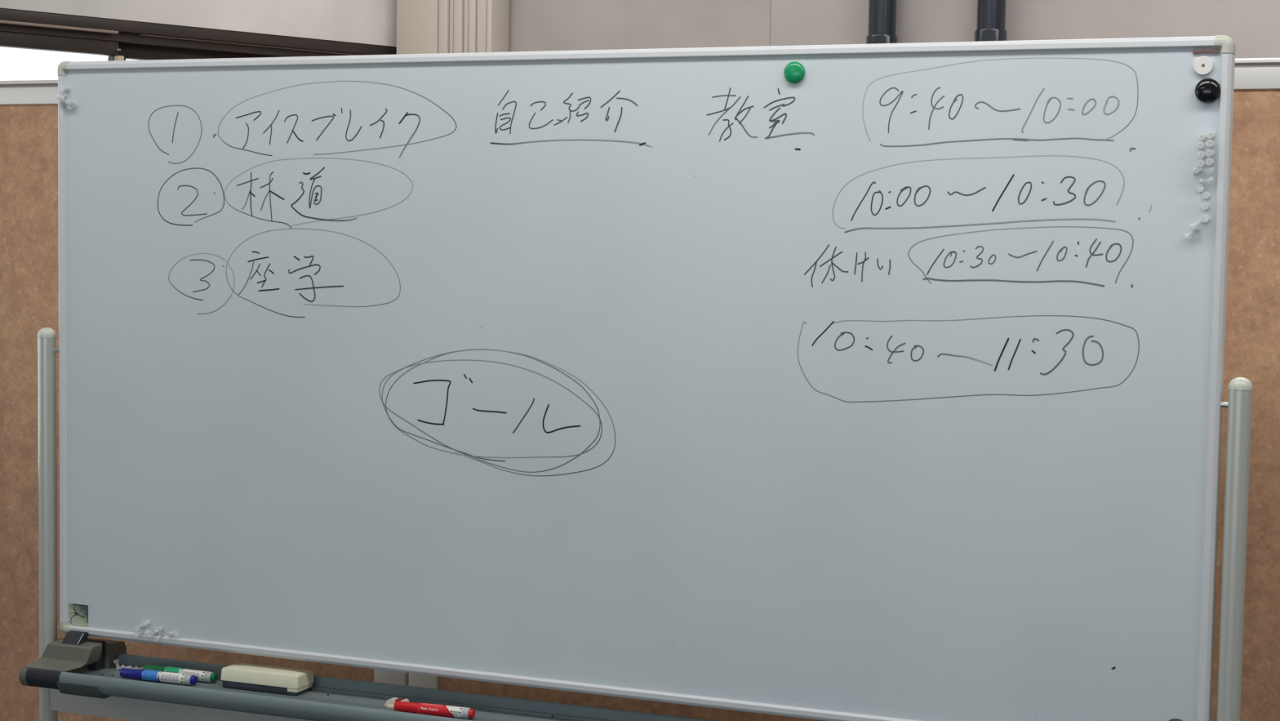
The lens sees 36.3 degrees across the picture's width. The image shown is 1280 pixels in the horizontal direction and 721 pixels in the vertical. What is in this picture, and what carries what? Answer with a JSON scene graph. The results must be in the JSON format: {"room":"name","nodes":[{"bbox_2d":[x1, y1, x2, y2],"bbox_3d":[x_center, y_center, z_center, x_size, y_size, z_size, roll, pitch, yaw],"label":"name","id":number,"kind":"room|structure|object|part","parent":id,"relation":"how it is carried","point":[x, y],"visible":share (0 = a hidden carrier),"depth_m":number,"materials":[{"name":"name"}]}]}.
{"room":"meeting room","nodes":[
{"label":"meeting room","id":0,"kind":"room"},
{"bbox_2d":[0,0,396,46],"bbox_3d":[-3.155,0.033,2.248,7.520,2.600,0.142,-3,5,-45],"label":"wall","id":1,"kind":"structure","parent":0,"point":[374,22],"depth_m":4.38,"materials":[{"name":"grey paper"}]},
{"bbox_2d":[0,8,396,80],"bbox_3d":[-1.739,-0.178,3.638,3.300,1.044,0.130,-3,5,-45],"label":"window","id":2,"kind":"structure","parent":1,"relation":"in","point":[33,44],"depth_m":4.15,"materials":[{"name":"brown metal"}]},
{"bbox_3d":[-1.678,-0.191,3.659,1.537,0.870,0.004,-3,5,-45],"label":"pane","id":3,"kind":"part","parent":2,"relation":"part of","materials":[{"name":"clear glass"}]},
{"bbox_3d":[-1.683,-0.640,3.617,1.583,0.031,0.026,-3,5,-45],"label":"sash rail","id":4,"kind":"part","parent":2,"relation":"part of","materials":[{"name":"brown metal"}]},
{"bbox_3d":[-0.881,-0.234,4.505,0.698,0.870,0.004,-3,5,-45],"label":"pane","id":5,"kind":"part","parent":2,"relation":"part of","materials":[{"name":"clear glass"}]},
{"bbox_3d":[-0.870,-0.683,4.479,0.768,0.031,0.026,-3,5,-45],"label":"sash rail","id":6,"kind":"part","parent":2,"relation":"part of","materials":[{"name":"brown metal"}]},
{"bbox_3d":[-1.732,-0.686,3.605,3.300,0.024,0.128,-3,5,-45],"label":"head frame","id":7,"kind":"part","parent":2,"relation":"part of","materials":[{"name":"brown metal"}]},
{"bbox_2d":[508,0,1279,57],"bbox_3d":[1.176,-0.018,4.091,4.800,2.600,0.121,2,4,22],"label":"wall","id":8,"kind":"structure","parent":0,"point":[535,25],"depth_m":4.29,"materials":[{"name":"beige paper"}]},
{"bbox_2d":[396,0,439,54],"bbox_3d":[-0.514,-0.084,4.674,0.109,2.600,0.112,2,4,22],"label":"trim","id":9,"kind":"structure","parent":8,"relation":"attached to","point":[417,20],"depth_m":4.58,"materials":[{"name":"beige metal"}]},
{"bbox_3d":[-0.344,-0.080,4.658,1.354,2.600,0.012,2,4,22],"label":"wall panel","id":10,"kind":"part","parent":8,"relation":"part of","materials":[{"name":"beige paper"}]},
{"bbox_2d":[866,0,897,44],"bbox_3d":[0.513,-0.039,4.256,0.072,2.600,0.078,2,4,22],"label":"pipe","id":11,"kind":"object","parent":8,"relation":"attached to","point":[882,13],"visible":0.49,"depth_m":4.18,"materials":[{"name":"grey plastic"}]},
{"bbox_2d":[974,0,1006,41],"bbox_3d":[0.732,-0.030,4.167,0.072,2.600,0.078,2,4,22],"label":"pipe","id":12,"kind":"object","parent":8,"relation":"attached to","point":[991,14],"visible":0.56,"depth_m":4.09,"materials":[{"name":"grey plastic"}]},
{"bbox_3d":[1.052,-0.019,4.084,1.666,2.600,0.013,2,4,22],"label":"wall panel","id":13,"kind":"part","parent":8,"relation":"part of","materials":[{"name":"grey paper"}]},
{"bbox_3d":[-1.345,1.445,1.796,7.800,0.100,7.400,2,4,22],"label":"floor","id":14,"kind":"structure","parent":0,"visible":0},
{"bbox_2d":[438,0,509,53],"bbox_3d":[-0.401,-0.078,4.614,0.142,2.600,0.094,2,4,22],"label":"column","id":15,"kind":"structure","parent":14,"relation":"on","point":[464,26],"depth_m":4.54,"materials":[{"name":"beige plastic"}]},
{"bbox_2d":[18,35,1253,720],"bbox_3d":[-0.112,0.448,2.853,1.910,1.790,0.600,2,4,22],"label":"whiteboard","id":16,"kind":"object","parent":14,"relation":"on","point":[886,382],"depth_m":2.77,"materials":[{"name":"ceramic"}]},
{"bbox_3d":[-0.978,0.583,3.223,0.029,1.246,0.029,2,4,22],"label":"post","id":17,"kind":"part","parent":16,"relation":"part of","materials":[{"name":"grey paint"}]},
{"bbox_2d":[55,93,67,101],"bbox_3d":[-0.927,-0.421,3.124,0.018,0.011,0.011,2,4,22],"label":"magnet","id":18,"kind":"object","parent":16,"relation":"attached to","point":[64,97],"visible":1,"depth_m":3.12,"materials":[{"name":"white plastic"}]},
{"bbox_3d":[-0.933,-0.017,3.177,0.015,0.888,0.034,2,4,22],"label":"frame rail","id":19,"kind":"part","parent":16,"relation":"part of","materials":[{"name":"silver metal"}]},
{"bbox_2d":[58,84,69,93],"bbox_3d":[-0.923,-0.435,3.126,0.011,0.012,0.018,3,4,23],"label":"magnet","id":20,"kind":"object","parent":16,"relation":"attached to","point":[67,89],"visible":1,"depth_m":3.13,"materials":[{"name":"white plastic"}]},
{"bbox_2d":[60,98,72,106],"bbox_3d":[-0.920,-0.414,3.130,0.018,0.011,0.011,2,4,22],"label":"magnet","id":21,"kind":"object","parent":16,"relation":"attached to","point":[63,101],"visible":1,"depth_m":3.13,"materials":[{"name":"white plastic"}]},
{"bbox_2d":[66,99,77,110],"bbox_3d":[-0.911,-0.410,3.128,0.016,0.016,0.007,2,4,22],"label":"round magnet","id":22,"kind":"object","parent":16,"relation":"attached to","point":[73,104],"visible":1,"depth_m":3.13,"materials":[{"name":"white plastic"}]},
{"bbox_2d":[68,603,88,626],"bbox_3d":[-0.917,0.416,3.183,0.039,0.037,0.001,2,4,22],"label":"sticker","id":23,"kind":"object","parent":16,"relation":"on","point":[77,613],"visible":1,"depth_m":3.18,"materials":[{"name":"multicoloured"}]},
{"bbox_2d":[133,629,145,638],"bbox_3d":[-0.804,0.439,3.128,0.011,0.012,0.018,4,5,34],"label":"magnet","id":24,"kind":"object","parent":16,"relation":"attached to","point":[142,631],"visible":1,"depth_m":3.13,"materials":[{"name":"white plastic"}]},
{"bbox_2d":[133,623,145,631],"bbox_3d":[-0.803,0.428,3.127,0.011,0.011,0.017,2,4,22],"label":"magnet","id":25,"kind":"object","parent":16,"relation":"attached to","point":[141,626],"visible":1,"depth_m":3.13,"materials":[{"name":"white plastic"}]},
{"bbox_2d":[141,619,151,626],"bbox_3d":[-0.791,0.420,3.122,0.011,0.013,0.018,1,4,7],"label":"magnet","id":26,"kind":"object","parent":16,"relation":"attached to","point":[146,622],"visible":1,"depth_m":3.13,"materials":[{"name":"white plastic"}]},
{"bbox_2d":[142,628,151,635],"bbox_3d":[-0.789,0.435,3.122,0.011,0.013,0.018,1,4,2],"label":"magnet","id":27,"kind":"object","parent":16,"relation":"attached to","point":[147,630],"visible":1,"depth_m":3.13,"materials":[{"name":"white plastic"}]},
{"bbox_2d":[147,629,157,637],"bbox_3d":[-0.779,0.436,3.117,0.011,0.011,0.017,2,4,22],"label":"magnet","id":28,"kind":"object","parent":16,"relation":"attached to","point":[153,632],"visible":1,"depth_m":3.12,"materials":[{"name":"white plastic"}]},
{"bbox_2d":[120,667,197,684],"bbox_3d":[-0.762,0.500,3.090,0.137,0.017,0.017,2,4,20],"label":"marker","id":29,"kind":"object","parent":16,"relation":"on","point":[144,674],"visible":1,"depth_m":3.08,"materials":[{"name":"blue plastic"}]},
{"bbox_2d":[154,625,163,632],"bbox_3d":[-0.768,0.429,3.113,0.011,0.013,0.018,2,4,12],"label":"magnet","id":30,"kind":"object","parent":16,"relation":"attached to","point":[161,628],"visible":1,"depth_m":3.12,"materials":[{"name":"white plastic"}]},
{"bbox_2d":[153,631,164,641],"bbox_3d":[-0.768,0.441,3.114,0.011,0.014,0.019,3,4,24],"label":"magnet","id":31,"kind":"object","parent":16,"relation":"attached to","point":[161,634],"visible":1,"depth_m":3.12,"materials":[{"name":"white plastic"}]},
{"bbox_2d":[168,630,178,637],"bbox_3d":[-0.743,0.436,3.108,0.018,0.014,0.011,4,5,42],"label":"magnet","id":32,"kind":"object","parent":16,"relation":"attached to","point":[171,634],"visible":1,"depth_m":3.11,"materials":[{"name":"white plastic"}]},
{"bbox_2d":[142,664,217,682],"bbox_3d":[-0.733,0.499,3.110,0.137,0.017,0.017,2,4,23],"label":"marker","id":33,"kind":"object","parent":16,"relation":"on","point":[203,676],"visible":0.77,"depth_m":3.10,"materials":[{"name":"green plastic"}]},
{"bbox_2d":[220,662,314,695],"bbox_3d":[-0.583,0.497,3.051,0.141,0.032,0.048,2,4,22],"label":"eraser","id":34,"kind":"object","parent":16,"relation":"on","point":[266,678],"visible":1,"depth_m":3.03,"materials":[{"name":"beige plastic"}]},
{"bbox_2d":[384,697,409,709],"bbox_3d":[-0.364,0.517,2.936,0.047,0.014,0.022,2,4,22],"label":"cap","id":35,"kind":"object","parent":16,"relation":"on","point":[389,704],"visible":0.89,"depth_m":2.93,"materials":[{"name":"beige"}]},
{"bbox_2d":[393,701,475,719],"bbox_3d":[-0.305,0.519,2.895,0.128,0.017,0.017,2,4,19],"label":"marker","id":36,"kind":"object","parent":16,"relation":"on","point":[435,709],"visible":1,"depth_m":2.89,"materials":[{"name":"red plastic"}]},
{"bbox_3d":[-0.107,0.475,2.864,1.778,0.015,0.034,2,4,22],"label":"frame rail","id":37,"kind":"part","parent":16,"relation":"part of","materials":[{"name":"silver metal"}]},
{"bbox_3d":[-0.092,-0.437,2.804,1.778,0.015,0.034,2,4,22],"label":"frame rail","id":38,"kind":"part","parent":16,"relation":"part of","materials":[{"name":"silver metal"}]},
{"bbox_2d":[783,61,804,83],"bbox_3d":[0.210,-0.394,2.665,0.030,0.030,0.009,2,4,22],"label":"round magnet","id":39,"kind":"object","parent":16,"relation":"attached to","point":[794,71],"visible":1,"depth_m":2.66,"materials":[{"name":"green plastic"}]},
{"bbox_2d":[1168,718,1182,720],"bbox_3d":[0.692,0.478,2.518,0.030,0.030,0.007,2,4,22],"label":"round magnet","id":40,"kind":"object","parent":16,"relation":"on","point":[1173,719],"visible":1,"depth_m":2.52,"materials":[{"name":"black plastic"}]},
{"bbox_2d":[1184,226,1199,239],"bbox_3d":[0.700,-0.162,2.474,0.018,0.018,0.011,2,4,21],"label":"magnet","id":41,"kind":"object","parent":16,"relation":"attached to","point":[1195,228],"visible":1,"depth_m":2.47,"materials":[{"name":"white plastic"}]},
{"bbox_2d":[1192,166,1199,174],"bbox_3d":[0.703,-0.240,2.466,0.010,0.010,0.016,2,4,18],"label":"magnet","id":42,"kind":"object","parent":16,"relation":"attached to","point":[1196,171],"visible":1,"depth_m":2.46,"materials":[{"name":"white plastic"}]},
{"bbox_2d":[1190,217,1205,231],"bbox_3d":[0.707,-0.172,2.471,0.019,0.017,0.011,3,4,24],"label":"magnet","id":43,"kind":"object","parent":16,"relation":"attached to","point":[1200,218],"visible":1,"depth_m":2.47,"materials":[{"name":"white plastic"}]},
{"bbox_2d":[1195,184,1205,192],"bbox_3d":[0.708,-0.218,2.464,0.011,0.011,0.017,2,4,22],"label":"magnet","id":44,"kind":"object","parent":16,"relation":"attached to","point":[1201,188],"visible":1,"depth_m":2.46,"materials":[{"name":"white plastic"}]},
{"bbox_2d":[1195,140,1205,150],"bbox_3d":[0.708,-0.271,2.461,0.011,0.011,0.018,2,4,22],"label":"magnet","id":45,"kind":"object","parent":16,"relation":"attached to","point":[1201,145],"visible":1,"depth_m":2.46,"materials":[{"name":"white plastic"}]},
{"bbox_2d":[1196,159,1205,168],"bbox_3d":[0.709,-0.248,2.463,0.011,0.011,0.018,2,4,22],"label":"magnet","id":46,"kind":"object","parent":16,"relation":"attached to","point":[1201,163],"visible":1,"depth_m":2.46,"materials":[{"name":"white plastic"}]},
{"bbox_2d":[1196,150,1206,159],"bbox_3d":[0.709,-0.259,2.462,0.011,0.011,0.018,2,4,22],"label":"magnet","id":47,"kind":"object","parent":16,"relation":"attached to","point":[1202,155],"visible":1,"depth_m":2.46,"materials":[{"name":"white plastic"}]},
{"bbox_2d":[1197,132,1205,141],"bbox_3d":[0.709,-0.282,2.460,0.011,0.011,0.018,2,4,22],"label":"magnet","id":48,"kind":"object","parent":16,"relation":"attached to","point":[1202,136],"visible":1,"depth_m":2.46,"materials":[{"name":"white plastic"}]},
{"bbox_2d":[1193,56,1213,75],"bbox_3d":[0.711,-0.372,2.461,0.024,0.024,0.004,2,4,22],"label":"magnet","id":49,"kind":"object","parent":16,"relation":"attached to","point":[1202,65],"visible":1,"depth_m":2.46,"materials":[{"name":"white plastic"}]},
{"bbox_2d":[1200,201,1208,210],"bbox_3d":[0.714,-0.195,2.463,0.011,0.011,0.018,2,4,22],"label":"magnet","id":50,"kind":"object","parent":16,"relation":"attached to","point":[1206,206],"visible":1,"depth_m":2.46,"materials":[{"name":"white plastic"}]},
{"bbox_2d":[1200,214,1209,222],"bbox_3d":[0.715,-0.179,2.464,0.011,0.011,0.017,2,4,22],"label":"magnet","id":51,"kind":"object","parent":16,"relation":"attached to","point":[1206,218],"visible":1,"depth_m":2.46,"materials":[{"name":"white plastic"}]},
{"bbox_2d":[1201,191,1209,199],"bbox_3d":[0.715,-0.208,2.462,0.011,0.011,0.018,2,4,22],"label":"magnet","id":52,"kind":"object","parent":16,"relation":"attached to","point":[1206,195],"visible":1,"depth_m":2.46,"materials":[{"name":"white plastic"}]},
{"bbox_3d":[0.714,-0.390,2.460,0.032,0.006,0.003,2,4,22],"label":"magnet strip","id":53,"kind":"part","parent":16,"relation":"part of","materials":[{"name":"plastic"}]},
{"bbox_2d":[1199,176,1213,185],"bbox_3d":[0.716,-0.226,2.464,0.018,0.012,0.011,3,4,23],"label":"magnet","id":54,"kind":"object","parent":16,"relation":"attached to","point":[1200,180],"visible":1,"depth_m":2.46,"materials":[{"name":"white plastic"}]},
{"bbox_2d":[1200,166,1214,174],"bbox_3d":[0.717,-0.239,2.463,0.017,0.011,0.011,2,4,22],"label":"magnet","id":55,"kind":"object","parent":16,"relation":"attached to","point":[1201,166],"visible":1,"depth_m":2.46,"materials":[{"name":"white plastic"}]},
{"bbox_2d":[1195,78,1220,103],"bbox_3d":[0.715,-0.340,2.457,0.032,0.032,0.013,2,4,22],"label":"round magnet","id":56,"kind":"object","parent":16,"relation":"attached to","point":[1207,91],"visible":1,"depth_m":2.45,"materials":[{"name":"black plastic"}]},
{"bbox_2d":[1204,157,1214,165],"bbox_3d":[0.718,-0.250,2.458,0.011,0.011,0.018,2,4,22],"label":"magnet","id":57,"kind":"object","parent":16,"relation":"attached to","point":[1210,162],"visible":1,"depth_m":2.46,"materials":[{"name":"white plastic"}]},
{"bbox_2d":[1205,148,1214,156],"bbox_3d":[0.718,-0.261,2.458,0.011,0.011,0.018,2,4,22],"label":"magnet","id":58,"kind":"object","parent":16,"relation":"attached to","point":[1210,153],"visible":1,"depth_m":2.46,"materials":[{"name":"white plastic"}]},
{"bbox_2d":[1205,138,1215,148],"bbox_3d":[0.719,-0.273,2.457,0.011,0.011,0.018,2,4,22],"label":"magnet","id":59,"kind":"object","parent":16,"relation":"attached to","point":[1211,144],"visible":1,"depth_m":2.46,"materials":[{"name":"white plastic"}]},
{"bbox_2d":[1205,130,1215,139],"bbox_3d":[0.719,-0.284,2.456,0.011,0.011,0.018,2,4,22],"label":"magnet","id":60,"kind":"object","parent":16,"relation":"attached to","point":[1211,135],"visible":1,"depth_m":2.46,"materials":[{"name":"white plastic"}]},
{"bbox_3d":[0.735,0.055,2.491,0.015,0.888,0.034,2,4,22],"label":"frame rail","id":61,"kind":"part","parent":16,"relation":"part of","materials":[{"name":"silver metal"}]},
{"bbox_3d":[0.751,0.657,2.513,0.029,1.246,0.029,2,4,22],"label":"post","id":62,"kind":"part","parent":16,"relation":"part of","materials":[{"name":"grey paint"}]},
{"bbox_2d":[0,57,1279,720],"bbox_3d":[-0.023,0.412,3.323,2.780,1.804,0.300,2,4,22],"label":"wall","id":63,"kind":"structure","parent":14,"relation":"on","point":[1252,318],"depth_m":3.46,"materials":[{"name":"brown"}]},
{"bbox_3d":[-0.844,-0.493,3.610,0.974,0.032,0.042,2,4,22],"label":"rail","id":64,"kind":"part","parent":63,"relation":"part of","materials":[{"name":"white metal"}]},
{"bbox_3d":[-0.844,-0.519,3.608,0.974,0.008,0.040,2,4,22],"label":"rail crown","id":65,"kind":"part","parent":63,"relation":"part of","materials":[{"name":"white metal"}]},
{"bbox_3d":[0.444,-0.437,3.081,1.799,0.032,0.042,2,4,22],"label":"rail","id":66,"kind":"part","parent":63,"relation":"part of","materials":[{"name":"white metal"}]},
{"bbox_3d":[0.445,-0.464,3.078,1.799,0.008,0.040,2,4,22],"label":"rail crown","id":67,"kind":"part","parent":63,"relation":"part of","materials":[{"name":"white metal"}]}
]}

